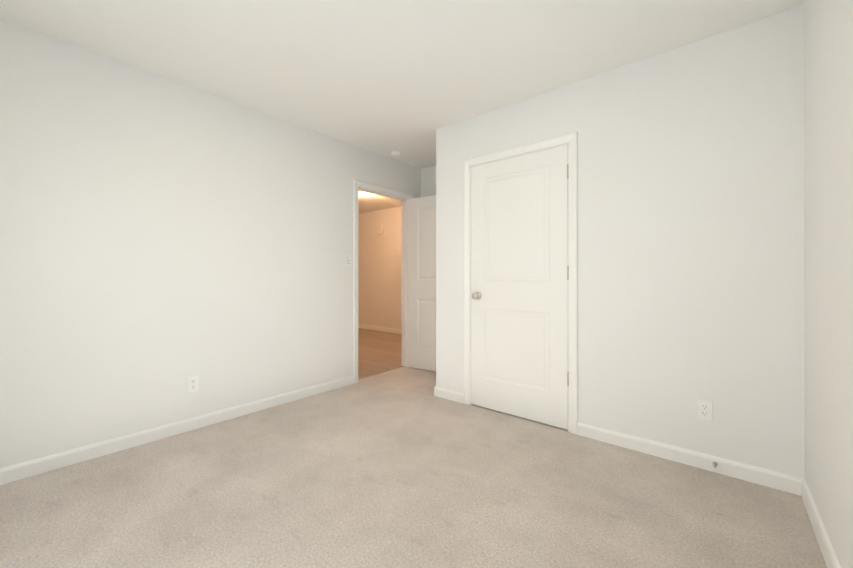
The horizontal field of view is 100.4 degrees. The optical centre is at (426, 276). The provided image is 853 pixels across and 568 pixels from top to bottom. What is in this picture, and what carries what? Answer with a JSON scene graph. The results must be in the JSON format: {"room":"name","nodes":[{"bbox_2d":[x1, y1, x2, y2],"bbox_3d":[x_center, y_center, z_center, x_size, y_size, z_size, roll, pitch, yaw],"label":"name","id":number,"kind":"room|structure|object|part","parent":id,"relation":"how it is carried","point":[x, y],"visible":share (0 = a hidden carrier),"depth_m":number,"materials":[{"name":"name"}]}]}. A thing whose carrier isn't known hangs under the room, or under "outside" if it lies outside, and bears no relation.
{"room":"empty bedroom","nodes":[
{"label":"empty bedroom","id":0,"kind":"room"},
{"bbox_2d":[0,19,420,467],"bbox_3d":[-0.942,-0.125,3.486,0.120,2.430,5.870,0,0,40],"label":"wall","id":1,"kind":"structure","parent":0,"point":[162,239],"depth_m":2.35,"materials":[{"name":"white paint"}]},
{"bbox_2d":[0,375,353,484],"bbox_3d":[-1.717,1.045,2.449,0.014,0.084,3.048,0,0,40],"label":"baseboard","id":2,"kind":"structure","parent":1,"relation":"attached to","point":[21,470],"depth_m":2.32,"materials":[{"name":"paint"}]},
{"bbox_2d":[187,375,198,392],"bbox_3d":[-1.657,0.767,2.524,0.010,0.115,0.070,0,0,40],"label":"outlet","id":3,"kind":"object","parent":1,"relation":"attached to","point":[192,383],"visible":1,"depth_m":2.52,"materials":[{"name":"white plastic"}]},
{"bbox_2d":[346,254,350,265],"bbox_3d":[-0.782,-0.160,3.575,0.012,0.115,0.070,0,0,40],"label":"light switch","id":4,"kind":"object","parent":1,"relation":"attached to","point":[348,260],"visible":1,"depth_m":3.57,"materials":[{"name":"white plastic"}]},
{"bbox_2d":[353,179,412,382],"bbox_3d":[-0.498,0.052,4.004,0.138,2.079,0.899,0,0,40],"label":"door frame","id":5,"kind":"structure","parent":1,"relation":"attached to","point":[405,282],"depth_m":4.06,"materials":[{"name":"paint"}]},
{"bbox_2d":[409,195,435,370],"bbox_3d":[0.122,0.081,4.050,0.763,2.002,0.172,0,0,32],"label":"entry door","id":6,"kind":"structure","parent":5,"relation":"attached to","point":[422,282],"depth_m":4.13,"materials":[{"name":"paint"}]},
{"bbox_2d":[358,206,401,329],"bbox_3d":[-1.046,-0.114,7.318,4.950,2.430,0.120,0,0,40],"label":"wall","id":7,"kind":"structure","parent":0,"point":[379,274],"depth_m":7.14,"materials":[{"name":"white paint"}]},
{"bbox_2d":[358,324,401,333],"bbox_3d":[-1.089,1.059,7.263,4.950,0.084,0.014,0,0,40],"label":"baseboard","id":8,"kind":"structure","parent":7,"relation":"attached to","point":[384,329],"depth_m":7.11,"materials":[{"name":"paint"}]},
{"bbox_2d":[377,225,383,233],"bbox_3d":[-0.923,-0.932,7.117,0.180,0.175,0.035,0,0,40],"label":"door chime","id":9,"kind":"object","parent":7,"relation":"attached to","point":[381,231],"visible":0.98,"depth_m":7.07,"materials":[{"name":"white plastic"}]},
{"bbox_2d":[358,328,403,378],"bbox_3d":[-2.591,1.126,5.510,5.130,0.060,4.870,0,0,40],"label":"floor","id":10,"kind":"structure","parent":0,"point":[379,352],"depth_m":5.09,"materials":[{"name":"brown wood"}]},
{"bbox_2d":[0,0,804,213],"bbox_3d":[-1.611,-1.388,4.049,8.515,0.100,5.870,0,0,40],"label":"ceiling","id":11,"kind":"structure","parent":0,"point":[406,78],"depth_m":2.08,"materials":[{"name":"paint"}]},
{"bbox_2d":[358,191,370,194],"bbox_3d":[-0.977,-1.327,5.648,0.260,0.014,0.260,0,0,40],"label":"recessed light","id":12,"kind":"object","parent":11,"relation":"in","point":[362,192],"visible":0.58,"depth_m":5.68,"materials":[{"name":"white plastic"}]},
{"bbox_2d":[390,151,401,157],"bbox_3d":[-0.329,-1.319,3.865,0.124,0.040,0.124,0,0,40],"label":"smoke detector","id":13,"kind":"object","parent":11,"relation":"attached to","point":[396,154],"visible":0.96,"depth_m":3.83,"materials":[{"name":"white plastic"}]},
{"bbox_2d":[0,367,826,567],"bbox_3d":[-0.132,1.115,1.811,3.385,0.060,4.340,0,0,40],"label":"floor carpet","id":14,"kind":"object","parent":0,"point":[403,467],"visible":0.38,"depth_m":1.71,"materials":[{"name":"beige carpet"}]},
{"bbox_2d":[421,165,435,196],"bbox_3d":[1.197,-0.125,3.454,3.205,2.430,0.120,0,0,40],"label":"wall","id":15,"kind":"structure","parent":0,"point":[428,181],"depth_m":4.36,"materials":[{"name":"white paint"}]},
{"bbox_2d":[436,5,804,478],"bbox_3d":[1.017,-0.128,2.548,2.320,2.430,0.120,0,0,40],"label":"wall","id":16,"kind":"structure","parent":0,"point":[690,224],"depth_m":2.07,"materials":[{"name":"white paint"}]},
{"bbox_2d":[434,386,463,403],"bbox_3d":[0.197,1.047,3.143,0.322,0.084,0.014,0,0,40],"label":"baseboard","id":17,"kind":"structure","parent":16,"relation":"attached to","point":[452,395],"depth_m":3.13,"materials":[{"name":"paint"}]},
{"bbox_2d":[471,144,567,429],"bbox_3d":[0.695,0.077,2.763,0.798,2.002,0.172,0,0,40],"label":"closet door","id":18,"kind":"structure","parent":16,"relation":"in","point":[519,287],"depth_m":2.71,"materials":[{"name":"paint"}]},
{"bbox_3d":[0.441,0.164,2.974,0.065,0.065,0.172,0,0,40],"label":"knob","id":19,"kind":"part","parent":18,"relation":"part of","materials":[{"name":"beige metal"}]},
{"bbox_2d":[464,132,577,434],"bbox_3d":[0.722,0.072,2.795,0.840,2.032,0.120,0,0,40],"label":"door frame","id":20,"kind":"structure","parent":16,"relation":"attached to","point":[470,279],"depth_m":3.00,"materials":[{"name":"paint"}]},
{"bbox_2d":[567,164,568,385],"bbox_3d":[0.999,-0.008,2.498,0.011,1.552,0.042,0,0,40],"label":"door hinges","id":21,"kind":"object","parent":16,"relation":"attached to","point":[567,279],"visible":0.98,"depth_m":2.48,"materials":[{"name":"silver metal"}]},
{"bbox_2d":[577,422,803,495],"bbox_3d":[1.451,1.044,2.096,1.078,0.084,0.014,0,0,40],"label":"baseboard","id":22,"kind":"structure","parent":16,"relation":"attached to","point":[766,477],"depth_m":2.02,"materials":[{"name":"paint"}]},
{"bbox_2d":[697,399,712,421],"bbox_3d":[1.567,0.756,2.003,0.070,0.115,0.010,0,0,40],"label":"outlet","id":23,"kind":"object","parent":16,"relation":"attached to","point":[705,410],"visible":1,"depth_m":2.00,"materials":[{"name":"white plastic"}]},
{"bbox_2d":[712,462,717,470],"bbox_3d":[1.569,1.038,1.934,0.022,0.021,0.084,0,0,40],"label":"door stop","id":24,"kind":"object","parent":16,"relation":"attached to","point":[715,464],"visible":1,"depth_m":1.94,"materials":[{"name":"silver metal"}]},
{"bbox_2d":[803,0,852,567],"bbox_3d":[1.720,-0.131,1.487,0.120,2.430,2.470,0,0,40],"label":"wall","id":25,"kind":"structure","parent":0,"point":[828,177],"depth_m":1.34,"materials":[{"name":"white paint"}]},
{"bbox_3d":[0.417,0.630,-0.078,0.120,0.900,1.600,0,0,40],"label":"wall","id":26,"kind":"structure","parent":0,"visible":0},
{"bbox_2d":[801,479,840,567],"bbox_3d":[0.810,1.039,0.497,0.014,0.084,3.290,0,0,40],"label":"baseboard","id":27,"kind":"structure","parent":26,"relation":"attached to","point":[827,549],"depth_m":1.44,"materials":[{"name":"paint"}]}
]}

